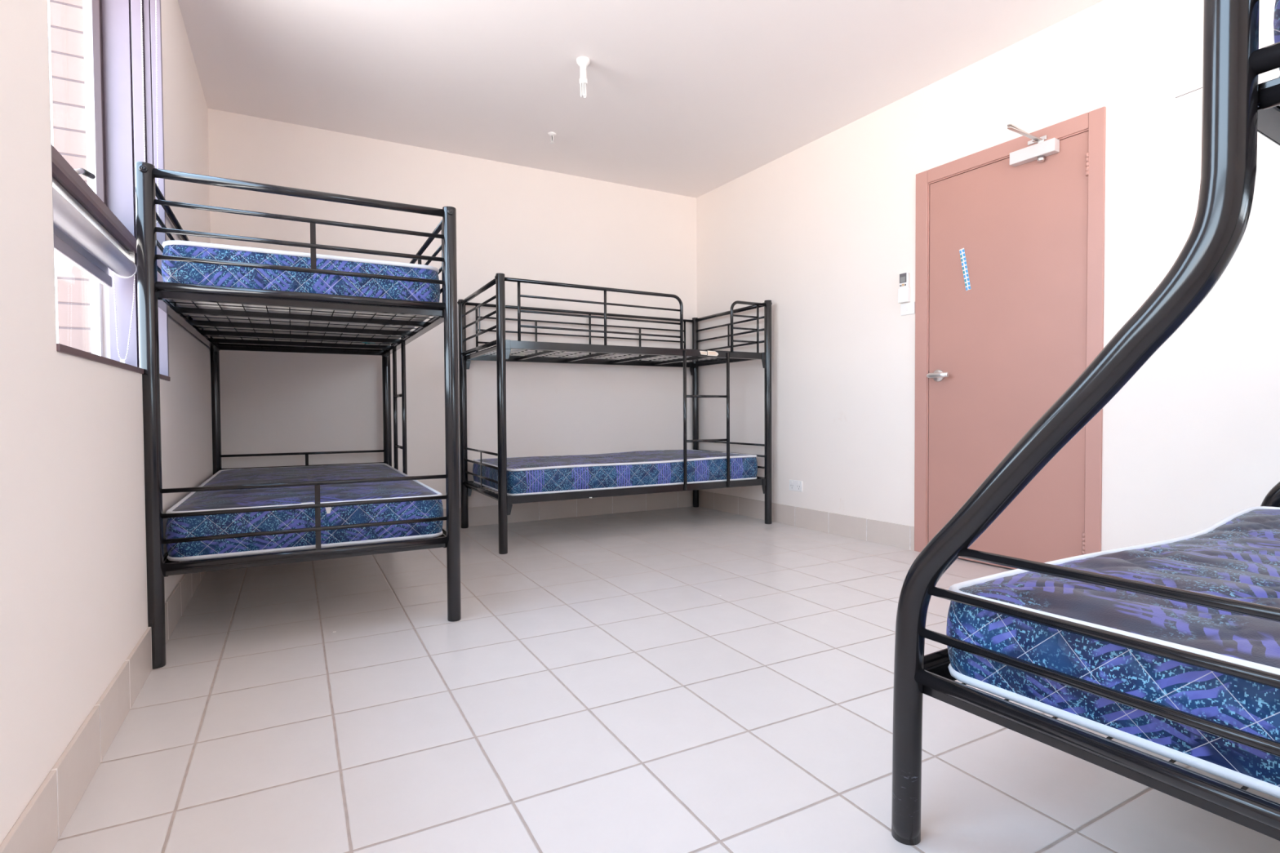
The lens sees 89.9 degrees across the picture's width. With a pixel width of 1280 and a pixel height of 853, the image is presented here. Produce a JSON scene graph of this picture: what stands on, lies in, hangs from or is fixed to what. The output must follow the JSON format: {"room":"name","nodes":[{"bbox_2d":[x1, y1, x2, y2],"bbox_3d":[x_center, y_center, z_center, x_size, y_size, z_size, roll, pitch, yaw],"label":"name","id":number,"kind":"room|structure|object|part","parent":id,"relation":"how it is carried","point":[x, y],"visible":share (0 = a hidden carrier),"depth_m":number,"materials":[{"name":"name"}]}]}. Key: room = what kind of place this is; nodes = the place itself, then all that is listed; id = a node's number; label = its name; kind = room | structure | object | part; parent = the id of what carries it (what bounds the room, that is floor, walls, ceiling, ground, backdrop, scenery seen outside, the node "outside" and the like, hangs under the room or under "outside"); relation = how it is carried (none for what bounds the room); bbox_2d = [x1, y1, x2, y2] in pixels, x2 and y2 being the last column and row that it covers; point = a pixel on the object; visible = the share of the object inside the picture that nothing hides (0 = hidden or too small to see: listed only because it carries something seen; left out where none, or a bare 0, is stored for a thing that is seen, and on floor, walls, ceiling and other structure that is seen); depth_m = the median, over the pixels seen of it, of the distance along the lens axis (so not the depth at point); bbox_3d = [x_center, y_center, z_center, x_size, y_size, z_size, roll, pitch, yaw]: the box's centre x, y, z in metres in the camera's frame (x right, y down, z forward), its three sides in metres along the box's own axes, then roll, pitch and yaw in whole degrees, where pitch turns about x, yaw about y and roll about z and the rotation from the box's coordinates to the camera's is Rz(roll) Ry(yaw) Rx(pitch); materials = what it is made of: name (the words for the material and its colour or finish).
{"room":"dormitory","nodes":[
{"label":"dormitory","id":0,"kind":"room"},
{"bbox_2d":[49,0,91,353],"bbox_3d":[-1.330,-0.623,1.028,0.091,3.000,6.486,-1,1,-28],"label":"wall","id":1,"kind":"structure","parent":0,"point":[66,16],"depth_m":2.25,"materials":[{"name":"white brick"}]},
{"bbox_2d":[0,0,213,844],"bbox_3d":[-1.189,-0.510,1.107,0.209,2.568,5.886,-1,1,-28],"label":"wall","id":2,"kind":"structure","parent":0,"point":[73,598],"depth_m":1.25,"materials":[{"name":"beige paint"}]},
{"bbox_2d":[0,558,213,852],"bbox_3d":[-1.084,0.705,1.183,0.009,0.134,5.880,-1,1,-28],"label":"baseboard","id":3,"kind":"structure","parent":2,"relation":"attached to","point":[42,822],"depth_m":1.36,"materials":[{"name":"beige tile"}]},
{"bbox_2d":[47,0,170,381],"bbox_3d":[-1.550,-0.898,1.758,0.221,1.482,1.294,-1,1,-28],"label":"window","id":4,"kind":"structure","parent":2,"relation":"in","point":[119,47],"depth_m":2.30,"materials":[{"name":"paint"}]},
{"bbox_3d":[-1.570,-0.608,1.754,0.060,0.012,1.252,-1,1,-28],"label":"head rail","id":5,"kind":"part","parent":4,"relation":"part of","materials":[{"name":"metal"}]},
{"bbox_3d":[-1.636,-0.902,1.712,0.026,1.470,1.294,-1,1,-28],"label":"frame","id":6,"kind":"part","parent":4,"relation":"part of","materials":[{"name":"white plastic"}]},
{"bbox_2d":[52,186,137,363],"bbox_3d":[-1.555,-0.411,1.756,0.082,0.409,1.219,-1,1,-28],"label":"roller blind","id":7,"kind":"object","parent":4,"relation":"attached to","point":[77,240],"visible":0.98,"depth_m":1.88,"materials":[{"name":"fabric"}]},
{"bbox_3d":[-1.837,-0.397,2.287,0.065,0.328,0.004,-1,1,-28],"label":"pull chain","id":8,"kind":"part","parent":7,"relation":"part of","materials":[{"name":"white plastic"}]},
{"bbox_3d":[-1.614,-1.141,1.719,0.022,0.957,1.258,-1,1,-28],"label":"sash","id":9,"kind":"part","parent":4,"relation":"part of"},
{"bbox_3d":[-1.544,-0.165,1.776,0.217,0.016,1.294,-1,1,-28],"label":"sill","id":10,"kind":"part","parent":4,"relation":"part of","materials":[{"name":"metal"}]},
{"bbox_2d":[140,0,159,222],"bbox_3d":[-1.487,-1.176,1.779,0.066,0.934,1.219,-1,1,-28],"label":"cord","id":11,"kind":"object","parent":4,"relation":"attached to","point":[140,0],"visible":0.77,"depth_m":2.32,"materials":[{"name":"fabric"}]},
{"bbox_2d":[207,107,696,509],"bbox_3d":[-1.012,-0.591,4.605,3.836,2.568,0.100,-1,1,-28],"label":"wall","id":12,"kind":"structure","parent":0,"point":[515,221],"depth_m":4.45,"materials":[{"name":"beige paint"}]},
{"bbox_2d":[442,490,693,528],"bbox_3d":[-1.002,0.627,4.574,3.386,0.134,0.008,-1,1,-28],"label":"baseboard","id":13,"kind":"structure","parent":12,"relation":"attached to","point":[535,511],"depth_m":4.87,"materials":[{"name":"beige tile"}]},
{"bbox_2d":[177,0,1102,197],"bbox_3d":[0.473,-1.874,1.980,4.056,0.100,6.086,-1,1,-28],"label":"ceiling","id":14,"kind":"structure","parent":0,"point":[689,98],"depth_m":3.30,"materials":[{"name":"paint"}]},
{"bbox_2d":[547,131,556,143],"bbox_3d":[-0.559,-1.835,4.080,0.054,0.060,0.054,-1,1,-28],"label":"sprinkler head","id":15,"kind":"object","parent":14,"relation":"attached to","point":[552,134],"visible":1,"depth_m":4.07},
{"bbox_2d":[576,56,590,97],"bbox_3d":[-0.286,-1.755,3.231,0.068,0.186,0.068,-1,1,-28],"label":"ceiling light","id":16,"kind":"object","parent":14,"relation":"attached to","point":[583,62],"visible":1,"depth_m":3.22,"materials":[{"name":"white plastic"}]},
{"bbox_3d":[-0.286,-1.742,3.232,0.041,0.028,0.041,-1,1,-28],"label":"bulb","id":17,"kind":"part","parent":16,"relation":"part of","materials":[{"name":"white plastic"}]},
{"bbox_2d":[51,506,1279,852],"bbox_3d":[0.488,0.793,2.041,4.056,0.100,6.086,-1,1,-28],"label":"floor","id":18,"kind":"structure","parent":0,"point":[685,679],"depth_m":1.64,"materials":[{"name":"beige tile"}]},
{"bbox_2d":[134,161,461,669],"bbox_3d":[-1.575,-0.051,3.055,0.972,1.566,1.965,-1,1,-28],"label":"bunk bed","id":19,"kind":"object","parent":18,"relation":"on","point":[153,294],"visible":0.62,"depth_m":2.27,"materials":[{"name":"black metal"}]},
{"bbox_3d":[-1.527,-0.027,1.999,0.050,1.566,0.050,-1,1,-28],"label":"post","id":20,"kind":"part","parent":19,"relation":"part of","materials":[{"name":"black metal"}]},
{"bbox_3d":[-1.964,0.441,2.854,0.034,0.044,1.860,-1,1,-28],"label":"rail","id":21,"kind":"part","parent":19,"relation":"part of","materials":[{"name":"black metal"}]},
{"bbox_3d":[-1.984,-0.635,2.822,0.021,0.357,1.864,-1,1,-28],"label":"guard rail","id":22,"kind":"part","parent":19,"relation":"part of","materials":[{"name":"black metal"}]},
{"bbox_3d":[-1.969,-0.438,2.834,0.034,0.045,1.860,-1,1,-28],"label":"rail","id":23,"kind":"part","parent":19,"relation":"part of","materials":[{"name":"black metal"}]},
{"bbox_3d":[-2.434,-0.060,3.672,0.050,1.566,0.050,-1,1,-28],"label":"post","id":24,"kind":"part","parent":19,"relation":"part of","materials":[{"name":"black metal"}]},
{"bbox_3d":[-1.125,-0.622,2.205,0.886,0.376,0.028,-1,1,-28],"label":"rail","id":25,"kind":"part","parent":19,"relation":"part of","materials":[{"name":"black metal"}]},
{"bbox_3d":[-2.032,-0.655,3.878,0.886,0.376,0.028,-1,1,-28],"label":"rail","id":26,"kind":"part","parent":19,"relation":"part of","materials":[{"name":"black metal"}]},
{"bbox_2d":[161,240,439,345],"bbox_3d":[-1.576,-0.547,3.045,0.886,0.172,1.824,-1,1,-28],"label":"mattress","id":27,"kind":"object","parent":19,"relation":"on","point":[180,272],"visible":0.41,"depth_m":2.28,"materials":[{"name":"blue fabric"}]},
{"bbox_2d":[165,462,443,561],"bbox_3d":[-1.572,0.331,3.063,0.890,0.175,1.826,-1,1,-28],"label":"mattress","id":28,"kind":"object","parent":19,"relation":"on","point":[210,500],"visible":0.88,"depth_m":2.34,"materials":[{"name":"blue fabric"}]},
{"bbox_3d":[-1.119,0.438,2.229,0.886,0.026,0.026,-1,1,-28],"label":"rail","id":29,"kind":"part","parent":19,"relation":"part of","materials":[{"name":"black metal"}]},
{"bbox_3d":[-1.623,-0.075,4.111,0.050,1.566,0.050,-1,1,-28],"label":"post","id":30,"kind":"part","parent":19,"relation":"part of","materials":[{"name":"black metal"}]},
{"bbox_3d":[-1.185,-0.452,3.258,0.034,0.045,1.860,-1,1,-28],"label":"rail","id":31,"kind":"part","parent":19,"relation":"part of","materials":[{"name":"black metal"}]},
{"bbox_3d":[-1.010,-0.643,2.961,0.021,0.355,1.181,-1,1,-28],"label":"guard rail","id":32,"kind":"part","parent":19,"relation":"part of","materials":[{"name":"black metal"}]},
{"bbox_3d":[-1.180,0.427,3.278,0.034,0.044,1.860,-1,1,-28],"label":"rail","id":33,"kind":"part","parent":19,"relation":"part of","materials":[{"name":"black metal"}]},
{"bbox_3d":[-0.716,-0.042,2.438,0.050,1.566,0.050,-1,1,-28],"label":"post","id":34,"kind":"part","parent":19,"relation":"part of","materials":[{"name":"black metal"}]},
{"bbox_2d":[457,273,772,554],"bbox_3d":[-0.157,-0.091,4.449,1.965,1.566,0.972,-1,1,-28],"label":"bunk bed","id":35,"kind":"object","parent":18,"relation":"on","point":[503,348],"visible":0.9,"depth_m":4.31,"materials":[{"name":"black metal"}]},
{"bbox_3d":[-1.214,-0.084,4.401,0.050,1.566,0.050,-1,1,-28],"label":"post","id":36,"kind":"part","parent":35,"relation":"part of","materials":[{"name":"black metal"}]},
{"bbox_3d":[-0.998,-0.663,3.983,0.028,0.376,0.886,-1,1,-28],"label":"rail","id":37,"kind":"part","parent":35,"relation":"part of","materials":[{"name":"black metal"}]},
{"bbox_3d":[-0.992,0.397,4.007,0.026,0.026,0.886,-1,1,-28],"label":"rail","id":38,"kind":"part","parent":35,"relation":"part of","materials":[{"name":"black metal"}]},
{"bbox_3d":[-0.775,-0.068,3.591,0.050,1.566,0.050,-1,1,-28],"label":"post","id":39,"kind":"part","parent":35,"relation":"part of","materials":[{"name":"black metal"}]},
{"bbox_3d":[-0.372,-0.493,4.832,1.860,0.045,0.034,-1,1,-28],"label":"rail","id":40,"kind":"part","parent":35,"relation":"part of","materials":[{"name":"black metal"}]},
{"bbox_3d":[-0.380,-0.690,4.841,1.864,0.357,0.021,-1,1,-28],"label":"guard rail","id":41,"kind":"part","parent":35,"relation":"part of","materials":[{"name":"black metal"}]},
{"bbox_3d":[-0.241,-0.668,3.868,1.181,0.355,0.021,-1,1,-28],"label":"guard rail","id":42,"kind":"part","parent":35,"relation":"part of","materials":[{"name":"black metal"}]},
{"bbox_2d":[472,449,757,496],"bbox_3d":[-0.159,0.287,4.456,1.809,0.183,0.890,-1,1,-28],"label":"mattress","id":43,"kind":"object","parent":35,"relation":"on","point":[531,475],"visible":0.93,"depth_m":4.06,"materials":[{"name":"blue fabric"}]},
{"bbox_3d":[0.053,-0.477,4.048,1.860,0.045,0.034,-1,1,-28],"label":"rail","id":44,"kind":"part","parent":35,"relation":"part of","materials":[{"name":"black metal"}]},
{"bbox_3d":[0.058,0.402,4.069,1.860,0.044,0.034,-1,1,-28],"label":"rail","id":45,"kind":"part","parent":35,"relation":"part of","materials":[{"name":"black metal"}]},
{"bbox_3d":[0.460,-0.114,5.308,0.050,1.566,0.050,-1,1,-28],"label":"post","id":46,"kind":"part","parent":35,"relation":"part of","materials":[{"name":"black metal"}]},
{"bbox_3d":[0.676,-0.694,4.889,0.028,0.376,0.886,-1,1,-28],"label":"rail","id":47,"kind":"part","parent":35,"relation":"part of","materials":[{"name":"black metal"}]},
{"bbox_3d":[0.746,-0.682,4.403,0.302,0.351,0.021,-1,1,-28],"label":"guard rail","id":48,"kind":"part","parent":35,"relation":"part of","materials":[{"name":"black metal"}]},
{"bbox_3d":[0.899,-0.098,4.498,0.050,1.566,0.050,-1,1,-28],"label":"post","id":49,"kind":"part","parent":35,"relation":"part of","materials":[{"name":"black metal"}]},
{"bbox_2d":[891,0,1279,845],"bbox_3d":[1.660,-0.025,1.086,1.954,1.567,1.422,-1,2,-31],"label":"bunk bed","id":50,"kind":"object","parent":18,"relation":"on","point":[1235,107],"visible":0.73,"depth_m":0.87,"materials":[{"name":"black metal"}]},
{"bbox_3d":[1.309,0.448,1.675,1.860,0.047,0.034,-1,2,-31],"label":"rail","id":51,"kind":"part","parent":50,"relation":"part of","materials":[{"name":"black metal"}]},
{"bbox_3d":[0.852,0.466,0.599,0.027,0.033,1.334,-1,2,-31],"label":"rail","id":52,"kind":"part","parent":50,"relation":"part of","materials":[{"name":"black metal"}]},
{"bbox_3d":[0.873,0.479,0.607,0.011,0.042,1.322,-1,2,-31],"label":"rail","id":53,"kind":"part","parent":50,"relation":"part of","materials":[{"name":"black metal"}]},
{"bbox_2d":[946,506,1279,799],"bbox_3d":[1.640,0.358,1.105,1.798,0.180,1.298,-1,2,-33],"label":"mattress","id":54,"kind":"object","parent":50,"relation":"on","point":[1237,557],"visible":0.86,"depth_m":0.99,"materials":[{"name":"blue fabric"}]},
{"bbox_3d":[0.961,-0.597,0.386,0.028,0.369,0.892,-1,2,-31],"label":"rail","id":55,"kind":"part","parent":50,"relation":"part of","materials":[{"name":"black metal"}]},
{"bbox_3d":[1.541,-0.423,1.268,1.860,0.045,0.034,-1,2,-31],"label":"rail","id":56,"kind":"part","parent":50,"relation":"part of","materials":[{"name":"black metal"}]},
{"bbox_3d":[0.983,-0.388,0.399,0.025,0.024,0.880,-1,2,-31],"label":"rail","id":57,"kind":"part","parent":50,"relation":"part of","materials":[{"name":"black metal"}]},
{"bbox_3d":[2.231,-0.048,1.976,0.050,1.566,0.498,-1,2,-31],"label":"bent post","id":58,"kind":"part","parent":50,"relation":"part of","materials":[{"name":"black metal"}]},
{"bbox_2d":[1273,0,1279,77],"bbox_3d":[1.771,-0.517,0.885,1.824,0.172,0.882,-1,2,-31],"label":"mattress","id":59,"kind":"object","parent":50,"relation":"on","point":[1277,7],"visible":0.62,"depth_m":0.79,"materials":[{"name":"blue fabric"}]},
{"bbox_2d":[696,0,1279,551],"bbox_3d":[2.046,-0.569,2.873,0.112,2.568,5.913,-1,2,-31],"label":"wall","id":60,"kind":"structure","parent":0,"point":[823,231],"depth_m":3.18,"materials":[{"name":"beige paint"}]},
{"bbox_2d":[789,480,802,492],"bbox_3d":[1.069,0.406,4.398,0.012,0.074,0.120,-1,2,-31],"label":"power outlet","id":61,"kind":"object","parent":60,"relation":"attached to","point":[794,485],"visible":1,"depth_m":4.39,"materials":[{"name":"white plastic"}]},
{"bbox_2d":[698,490,914,551],"bbox_3d":[1.017,0.618,4.494,0.008,0.134,2.056,-1,2,-31],"label":"baseboard","id":62,"kind":"structure","parent":60,"relation":"attached to","point":[894,535],"depth_m":4.21,"materials":[{"name":"beige tile"}]},
{"bbox_2d":[897,272,910,303],"bbox_3d":[1.499,-0.787,3.634,0.030,0.166,0.062,-1,2,-31],"label":"remote control","id":63,"kind":"object","parent":60,"relation":"attached to","point":[904,291],"visible":1,"depth_m":3.62,"materials":[{"name":"white plastic"}]},
{"bbox_2d":[900,302,915,315],"bbox_3d":[1.515,-0.667,3.627,0.012,0.068,0.090,-1,2,-31],"label":"light switch","id":64,"kind":"object","parent":60,"relation":"attached to","point":[906,308],"visible":1,"depth_m":3.62,"materials":[{"name":"white plastic"}]},
{"bbox_2d":[926,123,1088,569],"bbox_3d":[1.682,-0.326,3.122,0.335,2.060,0.785,-1,2,-31],"label":"door","id":65,"kind":"structure","parent":60,"relation":"in","point":[1003,349],"depth_m":3.14,"materials":[{"name":"pink paint"}]},
{"bbox_3d":[1.590,-0.275,3.428,0.019,0.028,0.122,-1,2,-31],"label":"lever","id":66,"kind":"part","parent":65,"relation":"part of","materials":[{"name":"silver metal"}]},
{"bbox_3d":[1.602,-0.276,3.464,0.043,0.066,0.066,-1,2,-31],"label":"handle","id":67,"kind":"part","parent":65,"relation":"part of","materials":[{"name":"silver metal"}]},
{"bbox_2d":[959,248,970,290],"bbox_3d":[1.691,-0.818,3.334,0.001,0.225,0.066,-1,2,-31],"label":"strip","id":68,"kind":"object","parent":65,"relation":"attached to","point":[962,255],"visible":1,"depth_m":3.33,"materials":[{"name":"white paper"}]},
{"bbox_3d":[1.758,-1.331,2.919,0.284,0.006,0.022,-1,2,-31],"label":"closer arm","id":69,"kind":"part","parent":65,"relation":"part of","materials":[{"name":"metal"}]},
{"bbox_3d":[1.870,-1.248,2.989,0.030,0.021,0.030,-1,2,-31],"label":"closer knob","id":70,"kind":"part","parent":65,"relation":"part of","materials":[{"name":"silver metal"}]},
{"bbox_2d":[914,106,1106,554],"bbox_3d":[1.826,-0.344,3.222,0.112,2.106,0.924,-1,2,-31],"label":"trim","id":71,"kind":"structure","parent":60,"relation":"attached to","point":[1094,122],"depth_m":2.93,"materials":[{"name":"pink paint"}]}
]}

